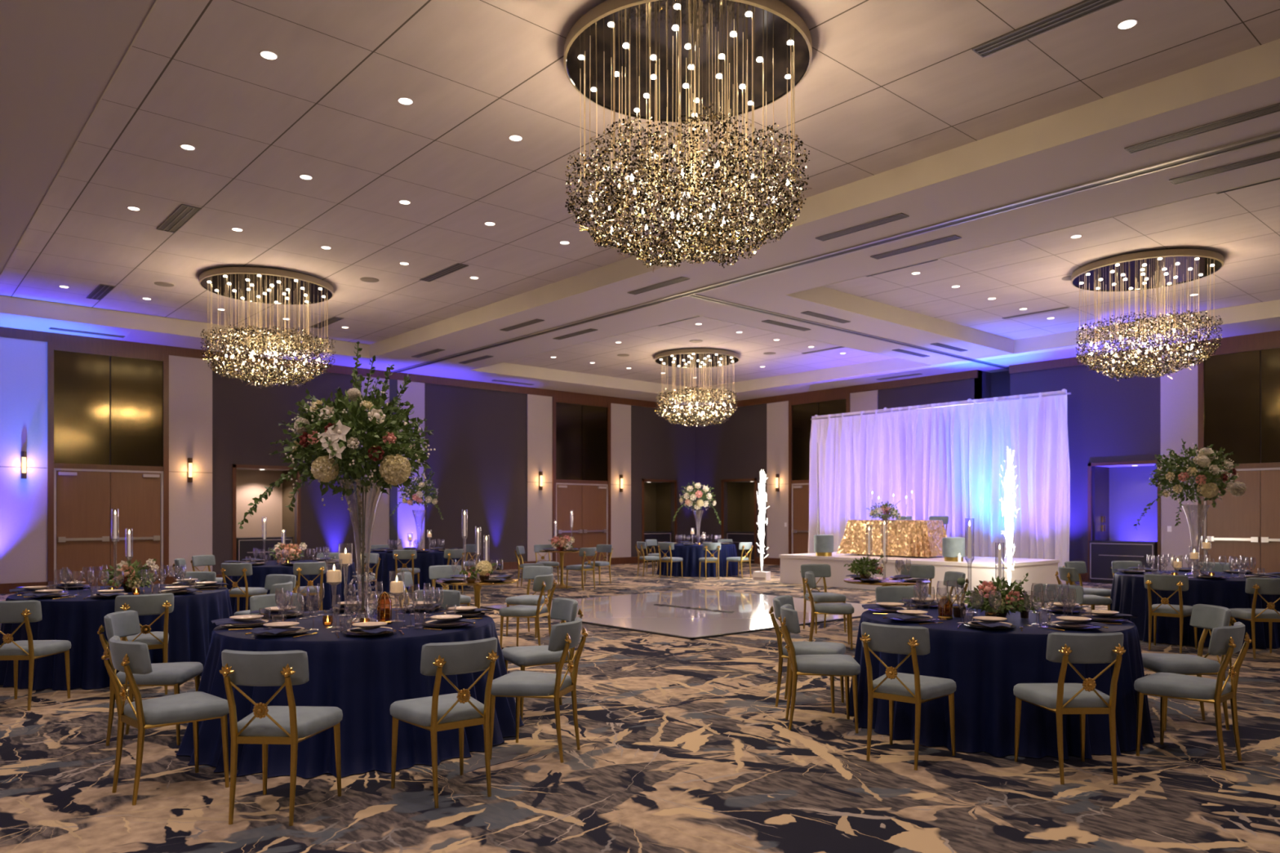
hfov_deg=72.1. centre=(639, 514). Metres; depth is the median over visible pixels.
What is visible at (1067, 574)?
dining chair
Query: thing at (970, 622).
dinner plate
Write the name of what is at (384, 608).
lantern
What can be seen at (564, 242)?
recessed light
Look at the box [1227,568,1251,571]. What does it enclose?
napkin
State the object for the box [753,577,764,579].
vent grille
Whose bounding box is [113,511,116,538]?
taper candle
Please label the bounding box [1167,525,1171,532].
light switch
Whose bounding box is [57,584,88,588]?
dinner plate
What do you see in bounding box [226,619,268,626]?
dinner plate
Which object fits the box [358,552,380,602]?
dining chair
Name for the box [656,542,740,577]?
tablecloth
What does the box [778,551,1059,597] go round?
stage
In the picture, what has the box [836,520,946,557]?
tablecloth
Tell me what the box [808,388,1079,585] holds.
curtain
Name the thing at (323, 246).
recessed light
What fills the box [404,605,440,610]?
dinner plate
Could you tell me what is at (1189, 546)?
candle stand
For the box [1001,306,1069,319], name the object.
ceiling vent
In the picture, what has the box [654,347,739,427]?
chandelier
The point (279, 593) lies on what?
champagne flute
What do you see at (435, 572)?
dining chair
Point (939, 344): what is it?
ceiling vent
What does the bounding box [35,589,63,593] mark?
salad plate
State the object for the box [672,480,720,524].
floral arrangement
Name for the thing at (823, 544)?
stool
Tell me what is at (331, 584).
candle stand
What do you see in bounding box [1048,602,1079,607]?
salad plate
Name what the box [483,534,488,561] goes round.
candlestick
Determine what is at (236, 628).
fork
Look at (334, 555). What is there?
dining chair
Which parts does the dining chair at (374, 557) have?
seat, backrest, leg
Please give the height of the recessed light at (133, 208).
0.004 m
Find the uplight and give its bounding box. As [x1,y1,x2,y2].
[495,564,503,569]
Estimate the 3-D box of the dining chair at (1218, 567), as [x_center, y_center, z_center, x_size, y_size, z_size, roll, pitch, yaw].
[7.729,1.079,11.908,0.460,0.845,0.541,0,0,38]
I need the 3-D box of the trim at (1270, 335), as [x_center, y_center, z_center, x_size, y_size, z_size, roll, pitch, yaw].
[12.753,-3.435,16.346,0.050,0.190,12.060,0,0,-41]
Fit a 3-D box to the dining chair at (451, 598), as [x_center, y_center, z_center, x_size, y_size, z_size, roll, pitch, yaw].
[-1.780,1.079,7.436,0.460,0.845,0.541,0,0,7]
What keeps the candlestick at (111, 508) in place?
on the tablecloth at (76, 620)
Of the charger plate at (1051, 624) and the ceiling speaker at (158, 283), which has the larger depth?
the ceiling speaker at (158, 283)
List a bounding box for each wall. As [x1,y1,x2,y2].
[0,337,695,583]
[695,350,1279,582]
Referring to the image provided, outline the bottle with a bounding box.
[960,603,966,615]
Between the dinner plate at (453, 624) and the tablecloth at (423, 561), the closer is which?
the dinner plate at (453, 624)
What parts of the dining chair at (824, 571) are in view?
leg, leg, backrest, seat rail, leg, seat, leg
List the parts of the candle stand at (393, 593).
stem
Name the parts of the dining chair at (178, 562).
backrest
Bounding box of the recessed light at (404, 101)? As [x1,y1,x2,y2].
[396,97,413,105]
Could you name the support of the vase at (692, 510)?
on the tablecloth at (691, 554)
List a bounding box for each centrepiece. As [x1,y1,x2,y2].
[102,558,159,589]
[267,542,306,564]
[459,568,482,578]
[470,560,497,576]
[548,535,574,551]
[844,555,884,577]
[866,501,902,519]
[961,573,1035,615]
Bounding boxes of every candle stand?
[324,559,342,628]
[337,542,353,616]
[389,570,404,622]
[1173,555,1182,575]
[1188,546,1199,577]
[1201,536,1211,575]
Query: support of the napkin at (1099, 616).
on the dinner plate at (1082, 615)
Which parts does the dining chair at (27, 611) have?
leg, backrest, leg, seat rail, seat, leg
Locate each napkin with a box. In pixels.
[8,588,44,592]
[21,592,65,596]
[50,583,87,586]
[96,592,124,596]
[161,588,197,591]
[175,580,206,583]
[194,582,229,586]
[210,617,264,625]
[224,560,244,562]
[242,558,262,559]
[248,608,298,614]
[248,627,301,634]
[318,556,333,559]
[333,604,366,608]
[350,626,394,633]
[408,603,441,608]
[426,618,477,623]
[438,577,459,580]
[446,608,493,614]
[448,574,467,577]
[485,577,506,580]
[493,574,513,577]
[845,574,860,577]
[860,577,878,580]
[862,604,904,609]
[883,613,930,619]
[893,574,911,577]
[898,599,937,604]
[906,577,928,580]
[971,621,1010,627]
[1048,605,1088,609]
[1051,621,1110,626]
[1083,613,1137,618]
[1113,568,1140,571]
[1127,566,1156,569]
[1142,572,1168,574]
[1181,567,1198,569]
[1200,574,1226,577]
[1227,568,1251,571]
[1248,574,1279,577]
[1261,572,1279,574]
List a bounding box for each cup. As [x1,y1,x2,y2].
[952,605,963,617]
[984,612,996,616]
[1020,608,1029,618]
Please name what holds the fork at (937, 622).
on the tablecloth at (985, 667)
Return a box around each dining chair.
[0,600,71,711]
[97,609,203,746]
[101,635,229,805]
[107,592,173,694]
[172,558,186,578]
[177,571,216,582]
[190,555,222,582]
[219,649,342,826]
[220,563,267,611]
[234,573,298,615]
[249,592,303,614]
[269,581,297,594]
[291,561,325,610]
[316,552,341,559]
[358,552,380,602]
[370,544,389,551]
[390,637,498,808]
[392,550,420,594]
[394,571,413,608]
[411,589,460,609]
[428,564,471,606]
[434,548,465,593]
[463,544,479,577]
[489,617,587,762]
[498,573,556,649]
[502,597,582,720]
[506,565,553,637]
[514,546,543,587]
[533,544,559,584]
[565,546,597,590]
[584,544,613,585]
[635,541,661,577]
[645,539,659,571]
[657,542,682,578]
[698,542,720,579]
[717,538,732,543]
[726,542,753,577]
[768,595,845,713]
[777,604,860,733]
[800,564,846,633]
[804,571,854,649]
[859,622,956,770]
[875,586,920,603]
[895,515,911,519]
[900,564,934,605]
[928,515,948,534]
[943,571,968,604]
[1013,631,1125,784]
[1033,583,1083,608]
[1054,566,1111,610]
[1062,560,1111,609]
[1111,560,1142,575]
[1133,622,1251,770]
[1141,604,1236,730]
[1143,573,1197,653]
[1194,561,1231,572]
[1229,577,1279,658]
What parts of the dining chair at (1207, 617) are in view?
leg, seat, seat rail, leg, backrest, leg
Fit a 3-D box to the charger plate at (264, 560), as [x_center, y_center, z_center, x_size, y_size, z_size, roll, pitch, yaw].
[-6.011,0.732,13.774,0.320,0.019,0.320,0,0,-41]
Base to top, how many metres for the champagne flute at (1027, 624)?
0.234 m
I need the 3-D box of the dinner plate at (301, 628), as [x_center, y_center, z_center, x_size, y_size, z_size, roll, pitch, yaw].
[-2.217,0.720,5.439,0.270,0.019,0.270,0,0,-41]
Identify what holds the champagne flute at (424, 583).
on the tablecloth at (362, 677)
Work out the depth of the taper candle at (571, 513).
18.09 m
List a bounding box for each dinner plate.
[19,591,38,593]
[31,592,66,597]
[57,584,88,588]
[93,592,128,597]
[160,589,190,593]
[172,582,195,585]
[191,584,220,588]
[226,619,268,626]
[260,610,299,616]
[264,626,304,634]
[333,605,369,610]
[346,626,392,634]
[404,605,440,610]
[425,619,466,626]
[444,578,463,581]
[444,610,481,616]
[874,606,908,612]
[896,614,932,620]
[902,578,923,581]
[906,602,937,606]
[968,621,1012,627]
[1045,606,1084,612]
[1050,621,1093,627]
[1080,614,1124,620]
[1123,570,1144,573]
[1198,575,1223,577]
[1225,570,1250,573]
[1245,575,1273,577]
[1255,573,1279,575]
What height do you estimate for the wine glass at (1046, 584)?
0.224 m
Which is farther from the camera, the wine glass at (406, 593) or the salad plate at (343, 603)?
the salad plate at (343, 603)
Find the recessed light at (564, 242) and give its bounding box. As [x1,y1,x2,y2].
[559,240,569,244]
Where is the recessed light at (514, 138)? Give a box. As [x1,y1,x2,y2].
[508,134,523,141]
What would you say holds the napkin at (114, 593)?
on the dinner plate at (125, 593)
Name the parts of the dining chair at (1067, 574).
leg, backrest, leg, seat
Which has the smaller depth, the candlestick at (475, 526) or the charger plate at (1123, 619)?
the charger plate at (1123, 619)
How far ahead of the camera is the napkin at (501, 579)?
9.61 m
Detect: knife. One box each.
[413,627,442,630]
[1037,626,1065,631]
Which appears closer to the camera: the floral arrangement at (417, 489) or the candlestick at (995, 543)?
the candlestick at (995, 543)
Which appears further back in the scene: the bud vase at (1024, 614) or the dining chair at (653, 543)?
the dining chair at (653, 543)
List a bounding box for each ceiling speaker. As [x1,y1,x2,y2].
[154,281,174,286]
[360,277,378,282]
[617,354,629,356]
[689,339,702,342]
[763,351,776,355]
[1061,275,1071,280]
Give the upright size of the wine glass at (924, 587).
0.224 m
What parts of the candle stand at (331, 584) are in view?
stem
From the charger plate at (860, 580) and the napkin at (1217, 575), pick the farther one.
the napkin at (1217, 575)
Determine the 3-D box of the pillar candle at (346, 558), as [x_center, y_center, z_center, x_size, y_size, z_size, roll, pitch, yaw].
[-2.158,0.302,6.450,0.088,0.114,0.088,0,0,-41]
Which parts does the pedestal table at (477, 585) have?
stem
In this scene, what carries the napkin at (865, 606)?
on the dinner plate at (881, 610)
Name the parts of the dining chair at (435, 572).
leg, backrest, seat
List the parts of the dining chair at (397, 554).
leg, backrest, seat, leg, leg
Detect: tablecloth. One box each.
[0,584,232,690]
[175,608,524,778]
[222,560,359,616]
[364,549,467,592]
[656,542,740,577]
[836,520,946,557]
[844,604,1155,759]
[1110,570,1279,648]
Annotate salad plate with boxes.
[22,586,48,589]
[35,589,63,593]
[61,581,84,584]
[97,589,124,593]
[164,586,189,589]
[175,578,198,582]
[194,581,217,584]
[229,614,263,620]
[262,622,299,628]
[264,606,295,611]
[337,600,361,605]
[351,622,387,628]
[408,600,436,605]
[430,614,462,620]
[448,606,477,611]
[875,602,903,607]
[896,609,928,615]
[911,597,937,601]
[973,616,1007,622]
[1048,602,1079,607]
[1056,616,1091,622]
[1084,609,1119,615]
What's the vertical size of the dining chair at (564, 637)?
0.845 m
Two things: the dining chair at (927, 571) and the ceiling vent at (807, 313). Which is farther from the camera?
the ceiling vent at (807, 313)
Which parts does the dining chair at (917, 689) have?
leg, leg, backrest, seat rail, seat, leg, leg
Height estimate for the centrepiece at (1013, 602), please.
0.305 m
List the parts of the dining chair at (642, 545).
leg, backrest, leg, seat rail, seat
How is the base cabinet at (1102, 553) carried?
on the floor
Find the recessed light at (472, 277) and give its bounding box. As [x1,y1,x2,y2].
[469,276,479,279]
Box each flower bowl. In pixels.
[122,583,137,591]
[465,577,476,582]
[479,574,489,582]
[859,572,871,578]
[991,608,1007,617]
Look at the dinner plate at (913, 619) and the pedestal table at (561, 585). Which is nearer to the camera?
the dinner plate at (913, 619)
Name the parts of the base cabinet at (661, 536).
trim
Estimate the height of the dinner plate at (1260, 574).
0.019 m
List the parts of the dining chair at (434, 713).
leg, leg, seat, seat rail, backrest, leg, leg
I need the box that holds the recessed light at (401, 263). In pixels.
[399,262,408,265]
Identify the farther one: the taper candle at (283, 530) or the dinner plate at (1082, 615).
the taper candle at (283, 530)
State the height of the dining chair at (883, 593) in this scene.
0.845 m
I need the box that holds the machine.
[752,570,770,581]
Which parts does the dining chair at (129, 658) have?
leg, backrest, leg, seat rail, seat, leg, leg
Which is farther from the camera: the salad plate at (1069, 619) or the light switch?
the light switch
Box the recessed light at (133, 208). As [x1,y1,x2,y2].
[126,206,140,210]
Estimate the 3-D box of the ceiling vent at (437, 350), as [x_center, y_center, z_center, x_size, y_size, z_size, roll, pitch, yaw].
[-4.640,-3.523,19.238,0.164,0.012,1.244,0,0,-41]
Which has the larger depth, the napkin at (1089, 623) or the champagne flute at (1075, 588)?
the champagne flute at (1075, 588)
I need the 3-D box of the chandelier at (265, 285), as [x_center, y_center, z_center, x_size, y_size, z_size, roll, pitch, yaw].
[-6.127,-2.955,14.538,2.040,1.750,2.074,0,0,24]
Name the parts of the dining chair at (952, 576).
leg, backrest, leg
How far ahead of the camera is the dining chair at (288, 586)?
8.39 m
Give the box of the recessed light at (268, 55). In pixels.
[258,50,278,60]
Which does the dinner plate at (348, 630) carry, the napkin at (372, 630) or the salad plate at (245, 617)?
the napkin at (372, 630)
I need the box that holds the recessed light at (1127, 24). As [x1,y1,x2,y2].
[1115,18,1137,30]
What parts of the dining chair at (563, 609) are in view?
leg, leg, seat, seat rail, leg, backrest, leg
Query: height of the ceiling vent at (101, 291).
0.012 m
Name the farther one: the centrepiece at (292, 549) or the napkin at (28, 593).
the centrepiece at (292, 549)
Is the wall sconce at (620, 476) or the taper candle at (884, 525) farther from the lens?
the wall sconce at (620, 476)
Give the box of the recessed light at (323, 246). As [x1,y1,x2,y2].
[320,245,331,249]
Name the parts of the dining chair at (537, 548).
backrest, seat, leg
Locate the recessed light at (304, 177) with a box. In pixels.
[298,174,312,179]
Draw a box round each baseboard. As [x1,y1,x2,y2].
[0,556,643,594]
[755,557,780,564]
[1078,573,1088,582]
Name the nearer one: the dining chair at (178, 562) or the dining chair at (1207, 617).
the dining chair at (1207, 617)
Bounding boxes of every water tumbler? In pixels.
[300,600,311,615]
[339,616,351,633]
[413,611,426,627]
[1038,610,1050,626]
[1062,600,1073,614]
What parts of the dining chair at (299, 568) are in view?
leg, seat, backrest, seat rail, leg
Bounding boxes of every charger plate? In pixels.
[14,591,49,594]
[27,594,70,599]
[54,586,92,589]
[89,594,131,599]
[157,591,195,595]
[169,583,199,586]
[189,586,223,589]
[220,621,271,628]
[244,560,266,562]
[253,628,308,636]
[258,612,304,618]
[329,607,373,612]
[342,629,396,636]
[401,607,444,612]
[421,622,471,628]
[440,612,484,618]
[442,579,465,582]
[860,579,883,582]
[867,608,909,613]
[888,577,911,579]
[888,617,936,622]
[901,579,924,582]
[903,603,937,608]
[964,622,1016,630]
[1041,608,1086,613]
[1046,622,1101,630]
[1078,616,1128,622]
[1118,571,1143,573]
[1133,568,1159,572]
[1174,568,1201,572]
[1195,576,1227,579]
[1223,571,1253,573]
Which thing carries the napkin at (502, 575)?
on the dinner plate
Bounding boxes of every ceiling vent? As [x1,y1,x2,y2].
[48,327,124,337]
[86,284,115,300]
[156,204,201,233]
[311,316,343,328]
[411,348,444,357]
[419,262,468,281]
[458,355,493,364]
[491,379,533,385]
[499,319,544,331]
[552,328,598,339]
[627,276,689,294]
[658,315,699,326]
[761,320,810,331]
[800,311,850,323]
[801,346,843,354]
[815,213,909,241]
[865,258,937,276]
[870,235,961,259]
[875,373,922,380]
[892,348,929,357]
[929,342,968,351]
[972,0,1123,57]
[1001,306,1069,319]
[1124,102,1279,153]
[1168,151,1279,184]
[1215,177,1279,194]
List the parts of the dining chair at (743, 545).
leg, seat, seat rail, leg, backrest, leg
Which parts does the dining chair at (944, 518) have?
backrest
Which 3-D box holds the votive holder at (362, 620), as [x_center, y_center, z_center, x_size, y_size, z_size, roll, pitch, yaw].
[-1.798,0.710,5.750,0.066,0.060,0.066,0,0,-41]
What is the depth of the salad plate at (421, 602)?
6.79 m
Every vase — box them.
[338,479,382,622]
[412,510,426,550]
[692,510,703,544]
[956,577,966,615]
[1020,589,1045,618]
[1182,504,1209,574]
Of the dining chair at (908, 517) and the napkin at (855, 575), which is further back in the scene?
the dining chair at (908, 517)
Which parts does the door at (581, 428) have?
transom panel, steel frame, transom panel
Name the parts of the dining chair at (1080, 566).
backrest, leg, seat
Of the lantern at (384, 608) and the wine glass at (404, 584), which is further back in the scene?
the wine glass at (404, 584)
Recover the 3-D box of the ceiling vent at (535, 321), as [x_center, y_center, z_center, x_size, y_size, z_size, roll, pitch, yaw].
[-2.205,-3.523,16.385,0.164,0.012,1.244,0,0,-41]
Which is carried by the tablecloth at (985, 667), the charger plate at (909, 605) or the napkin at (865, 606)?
the charger plate at (909, 605)
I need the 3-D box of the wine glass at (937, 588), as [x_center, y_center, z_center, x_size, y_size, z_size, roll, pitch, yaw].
[2.128,0.628,6.191,0.086,0.224,0.086,0,0,-41]
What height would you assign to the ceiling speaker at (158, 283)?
0.012 m
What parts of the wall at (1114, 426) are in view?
alcove frame, alcove lid, fabric panel, fabric panel, alcove frame, alcove lid, fabric panel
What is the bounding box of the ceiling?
[0,0,1279,406]
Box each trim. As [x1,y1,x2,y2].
[0,326,695,411]
[389,378,397,549]
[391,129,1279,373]
[688,293,1008,369]
[695,369,977,412]
[1008,330,1279,373]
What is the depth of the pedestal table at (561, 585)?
18.05 m
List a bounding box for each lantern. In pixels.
[377,591,392,624]
[937,595,952,619]
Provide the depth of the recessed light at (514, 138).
8.95 m
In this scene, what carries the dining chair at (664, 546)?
on the floor
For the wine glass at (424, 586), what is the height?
0.224 m
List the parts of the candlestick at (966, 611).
stem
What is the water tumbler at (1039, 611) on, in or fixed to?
on the tablecloth at (985, 667)
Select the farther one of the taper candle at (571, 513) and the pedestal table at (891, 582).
the taper candle at (571, 513)
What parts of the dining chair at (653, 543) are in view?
leg, backrest, seat, leg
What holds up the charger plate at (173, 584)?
on the tablecloth at (76, 620)
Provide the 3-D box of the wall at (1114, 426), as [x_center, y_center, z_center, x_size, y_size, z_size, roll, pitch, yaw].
[9.603,-1.100,20.728,1.080,5.200,22.800,0,0,-41]
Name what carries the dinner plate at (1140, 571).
on the charger plate at (1118, 571)
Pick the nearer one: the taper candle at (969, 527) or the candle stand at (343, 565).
the candle stand at (343, 565)
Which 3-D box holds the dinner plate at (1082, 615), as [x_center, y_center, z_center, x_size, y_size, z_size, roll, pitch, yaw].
[3.216,0.720,6.126,0.270,0.019,0.270,0,0,-41]
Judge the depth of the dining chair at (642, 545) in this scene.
21.24 m
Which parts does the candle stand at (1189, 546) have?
stem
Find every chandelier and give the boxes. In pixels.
[199,266,335,387]
[563,0,812,271]
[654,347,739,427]
[1071,248,1223,381]
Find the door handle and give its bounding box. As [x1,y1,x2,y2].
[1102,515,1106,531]
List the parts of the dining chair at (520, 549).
leg, backrest, leg, seat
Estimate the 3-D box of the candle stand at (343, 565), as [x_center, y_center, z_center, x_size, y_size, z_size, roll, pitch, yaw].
[-2.158,0.476,6.450,0.110,0.529,0.110,0,0,-41]
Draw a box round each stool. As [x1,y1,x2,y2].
[813,534,833,555]
[942,537,964,561]
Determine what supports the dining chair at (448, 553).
on the floor
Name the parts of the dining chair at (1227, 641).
leg, leg, seat, seat rail, leg, backrest, leg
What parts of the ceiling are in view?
panel, panel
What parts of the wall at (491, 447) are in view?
fabric panel, fabric panel, alcove lid, alcove frame, fabric panel, fabric panel, fabric panel, fabric panel, alcove frame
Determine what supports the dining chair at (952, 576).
on the floor
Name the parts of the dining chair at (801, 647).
leg, backrest, leg, seat, leg, leg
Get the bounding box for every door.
[47,342,168,589]
[551,396,610,567]
[788,393,849,554]
[1197,340,1279,573]
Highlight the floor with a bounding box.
[0,561,1279,852]
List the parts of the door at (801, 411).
steel frame, transom panel, transom panel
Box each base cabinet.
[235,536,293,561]
[644,531,671,562]
[726,531,754,563]
[1088,540,1157,583]
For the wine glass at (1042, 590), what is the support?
on the tablecloth at (985, 667)
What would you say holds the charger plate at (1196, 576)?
on the tablecloth at (1129, 595)
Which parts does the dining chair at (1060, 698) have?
leg, seat, leg, seat rail, leg, backrest, leg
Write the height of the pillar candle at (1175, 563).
0.114 m
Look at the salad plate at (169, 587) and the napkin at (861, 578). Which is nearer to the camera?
the salad plate at (169, 587)
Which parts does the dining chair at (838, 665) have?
leg, leg, backrest, seat rail, seat, leg, leg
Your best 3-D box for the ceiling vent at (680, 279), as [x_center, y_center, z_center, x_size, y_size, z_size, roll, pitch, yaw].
[0.275,-3.523,13.572,0.164,0.012,1.244,0,0,-41]
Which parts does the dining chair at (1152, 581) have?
leg, leg, backrest, seat rail, seat, leg, leg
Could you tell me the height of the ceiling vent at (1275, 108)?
0.012 m
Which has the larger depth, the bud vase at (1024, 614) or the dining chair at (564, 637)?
the bud vase at (1024, 614)
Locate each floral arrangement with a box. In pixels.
[237,341,435,528]
[390,466,443,519]
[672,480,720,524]
[1133,439,1246,528]
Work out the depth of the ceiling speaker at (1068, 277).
14.25 m
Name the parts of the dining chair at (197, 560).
backrest, seat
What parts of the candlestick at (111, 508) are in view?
stem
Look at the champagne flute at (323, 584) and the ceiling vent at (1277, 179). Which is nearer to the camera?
the champagne flute at (323, 584)
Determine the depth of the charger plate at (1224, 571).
11.00 m
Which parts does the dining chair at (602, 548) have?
seat, backrest, leg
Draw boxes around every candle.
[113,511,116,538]
[128,529,130,556]
[263,519,265,539]
[282,529,284,543]
[327,564,341,582]
[339,547,351,564]
[390,577,403,592]
[463,511,465,536]
[476,528,479,553]
[485,537,487,560]
[570,513,572,527]
[867,526,870,553]
[883,520,885,560]
[957,554,960,561]
[968,520,971,558]
[998,543,1001,577]
[1173,558,1182,568]
[1190,550,1198,559]
[1202,539,1210,548]
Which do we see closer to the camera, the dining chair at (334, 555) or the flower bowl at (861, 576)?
the flower bowl at (861, 576)
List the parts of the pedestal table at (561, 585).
stem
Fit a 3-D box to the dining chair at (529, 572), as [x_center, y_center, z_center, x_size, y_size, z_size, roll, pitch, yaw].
[-1.363,1.079,11.014,0.460,0.845,0.541,0,0,23]
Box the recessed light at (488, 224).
[484,222,495,226]
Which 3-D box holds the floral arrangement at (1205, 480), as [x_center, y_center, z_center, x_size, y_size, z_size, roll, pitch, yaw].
[6.722,-0.364,10.713,1.044,1.129,1.132,0,0,42]
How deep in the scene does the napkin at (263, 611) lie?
6.33 m
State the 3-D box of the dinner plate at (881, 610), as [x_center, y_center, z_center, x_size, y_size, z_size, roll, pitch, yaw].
[1.895,0.720,6.674,0.270,0.019,0.270,0,0,-41]
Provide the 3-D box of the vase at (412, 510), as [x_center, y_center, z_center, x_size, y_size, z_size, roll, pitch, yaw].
[-4.491,0.326,17.900,0.280,0.829,0.280,0,0,-41]
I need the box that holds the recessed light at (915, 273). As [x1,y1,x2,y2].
[911,271,920,275]
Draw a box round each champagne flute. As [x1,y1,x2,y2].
[274,589,283,622]
[278,592,287,613]
[315,583,324,615]
[331,595,341,631]
[399,591,408,628]
[422,582,431,614]
[956,588,965,623]
[1022,590,1033,626]
[1060,583,1069,616]
[1067,588,1076,608]
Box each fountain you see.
[756,471,768,568]
[1000,447,1017,584]
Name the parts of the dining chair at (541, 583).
leg, leg, seat, seat rail, leg, backrest, leg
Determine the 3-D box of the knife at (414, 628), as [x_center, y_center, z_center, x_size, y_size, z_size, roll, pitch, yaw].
[-1.361,0.736,5.655,0.215,0.008,0.014,0,0,23]
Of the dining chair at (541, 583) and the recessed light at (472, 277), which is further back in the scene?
the recessed light at (472, 277)
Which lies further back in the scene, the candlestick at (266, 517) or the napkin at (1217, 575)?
the candlestick at (266, 517)
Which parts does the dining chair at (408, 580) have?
leg, backrest, leg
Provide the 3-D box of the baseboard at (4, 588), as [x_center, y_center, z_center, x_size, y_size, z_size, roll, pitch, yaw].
[-6.722,1.400,21.238,22.800,0.200,0.045,0,0,-41]
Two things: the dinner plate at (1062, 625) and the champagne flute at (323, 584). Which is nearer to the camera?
the dinner plate at (1062, 625)
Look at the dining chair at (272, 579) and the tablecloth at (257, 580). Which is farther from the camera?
the tablecloth at (257, 580)
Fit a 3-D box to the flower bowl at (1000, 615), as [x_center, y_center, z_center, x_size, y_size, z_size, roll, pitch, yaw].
[2.525,0.696,6.200,0.118,0.089,0.120,0,0,-41]
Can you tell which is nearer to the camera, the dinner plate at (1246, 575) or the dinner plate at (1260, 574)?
the dinner plate at (1246, 575)
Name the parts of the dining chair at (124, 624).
leg, backrest, leg, seat rail, seat, leg, leg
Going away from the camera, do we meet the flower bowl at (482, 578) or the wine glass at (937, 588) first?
the wine glass at (937, 588)
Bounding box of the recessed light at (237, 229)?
[231,227,243,231]
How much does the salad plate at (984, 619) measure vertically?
0.019 m
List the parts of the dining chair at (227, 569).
leg, backrest, leg, leg, seat rail, seat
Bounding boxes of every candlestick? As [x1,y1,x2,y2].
[111,508,119,586]
[123,528,133,591]
[262,516,267,563]
[462,509,467,579]
[475,526,480,579]
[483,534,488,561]
[866,524,871,578]
[964,518,977,614]
[995,542,1004,583]
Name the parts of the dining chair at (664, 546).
leg, backrest, leg, seat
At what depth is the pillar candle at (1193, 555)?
10.27 m
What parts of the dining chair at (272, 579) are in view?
seat, backrest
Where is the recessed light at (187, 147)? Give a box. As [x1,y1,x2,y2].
[179,144,195,150]
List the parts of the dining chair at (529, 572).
leg, seat, seat rail, leg, leg, backrest, leg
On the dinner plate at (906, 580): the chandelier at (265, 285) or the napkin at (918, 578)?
the napkin at (918, 578)
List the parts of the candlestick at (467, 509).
stem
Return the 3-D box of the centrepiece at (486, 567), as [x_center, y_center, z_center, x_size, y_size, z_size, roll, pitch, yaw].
[-1.712,0.595,9.699,0.241,0.185,0.245,0,0,-39]
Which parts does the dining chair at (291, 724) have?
leg, leg, backrest, seat rail, seat, leg, leg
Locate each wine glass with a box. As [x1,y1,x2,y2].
[72,570,83,595]
[275,590,288,608]
[279,591,293,621]
[289,594,304,614]
[297,586,309,618]
[306,585,319,617]
[306,595,320,630]
[343,584,355,614]
[345,595,359,615]
[360,583,371,613]
[364,594,377,615]
[395,584,405,613]
[404,592,417,626]
[408,583,420,614]
[412,591,425,624]
[422,586,434,617]
[427,587,439,619]
[896,560,904,581]
[916,583,928,614]
[922,586,935,617]
[936,587,948,620]
[969,590,983,610]
[988,591,1001,609]
[1030,591,1044,625]
[1031,582,1043,613]
[1040,590,1054,623]
[1044,583,1057,614]
[1057,586,1070,615]
[1061,588,1074,607]
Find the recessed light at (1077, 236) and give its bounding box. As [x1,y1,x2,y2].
[1070,235,1082,238]
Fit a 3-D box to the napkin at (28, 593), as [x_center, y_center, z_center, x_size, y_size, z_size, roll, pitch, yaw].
[-5.277,0.703,7.792,0.212,0.024,0.300,0,0,8]
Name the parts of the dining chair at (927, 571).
backrest, seat, leg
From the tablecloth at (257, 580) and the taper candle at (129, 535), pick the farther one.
the tablecloth at (257, 580)
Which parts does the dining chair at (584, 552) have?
leg, seat, seat rail, leg, backrest, leg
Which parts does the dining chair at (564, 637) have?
leg, leg, seat, seat rail, leg, backrest, leg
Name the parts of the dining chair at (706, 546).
leg, seat, seat rail, backrest, leg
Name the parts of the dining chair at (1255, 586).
leg, seat, seat rail, backrest, leg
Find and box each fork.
[228,628,253,631]
[292,632,318,638]
[918,622,943,624]
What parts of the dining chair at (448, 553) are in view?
leg, backrest, leg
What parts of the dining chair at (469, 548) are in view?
seat, backrest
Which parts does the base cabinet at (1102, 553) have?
handle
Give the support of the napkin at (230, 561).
on the dinner plate
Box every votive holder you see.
[132,587,140,595]
[322,615,333,625]
[359,617,369,622]
[1208,572,1214,575]
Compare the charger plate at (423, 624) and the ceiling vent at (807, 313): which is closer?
the charger plate at (423, 624)
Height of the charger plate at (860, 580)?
0.015 m
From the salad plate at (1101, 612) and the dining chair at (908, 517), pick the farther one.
the dining chair at (908, 517)
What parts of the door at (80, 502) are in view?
transom panel, steel frame, transom panel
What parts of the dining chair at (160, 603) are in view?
seat, backrest, seat rail, leg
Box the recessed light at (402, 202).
[398,200,411,204]
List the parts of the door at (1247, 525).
transom panel, steel frame, transom panel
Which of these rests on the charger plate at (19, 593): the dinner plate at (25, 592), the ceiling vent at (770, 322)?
the dinner plate at (25, 592)
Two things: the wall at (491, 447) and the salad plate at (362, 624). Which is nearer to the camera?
the salad plate at (362, 624)
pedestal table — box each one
[435,577,518,608]
[539,549,579,588]
[843,577,930,586]
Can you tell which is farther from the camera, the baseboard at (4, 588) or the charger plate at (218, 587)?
the baseboard at (4, 588)
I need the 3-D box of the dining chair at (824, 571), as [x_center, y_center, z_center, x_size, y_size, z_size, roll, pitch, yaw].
[2.352,1.079,11.387,0.460,0.845,0.541,0,0,-16]
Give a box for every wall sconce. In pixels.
[20,451,26,479]
[187,457,192,482]
[538,471,542,490]
[619,475,622,492]
[775,474,779,491]
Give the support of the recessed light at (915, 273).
in the ceiling
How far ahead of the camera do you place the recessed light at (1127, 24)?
6.88 m
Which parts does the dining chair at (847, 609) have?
leg, leg, backrest, seat rail, seat, leg, leg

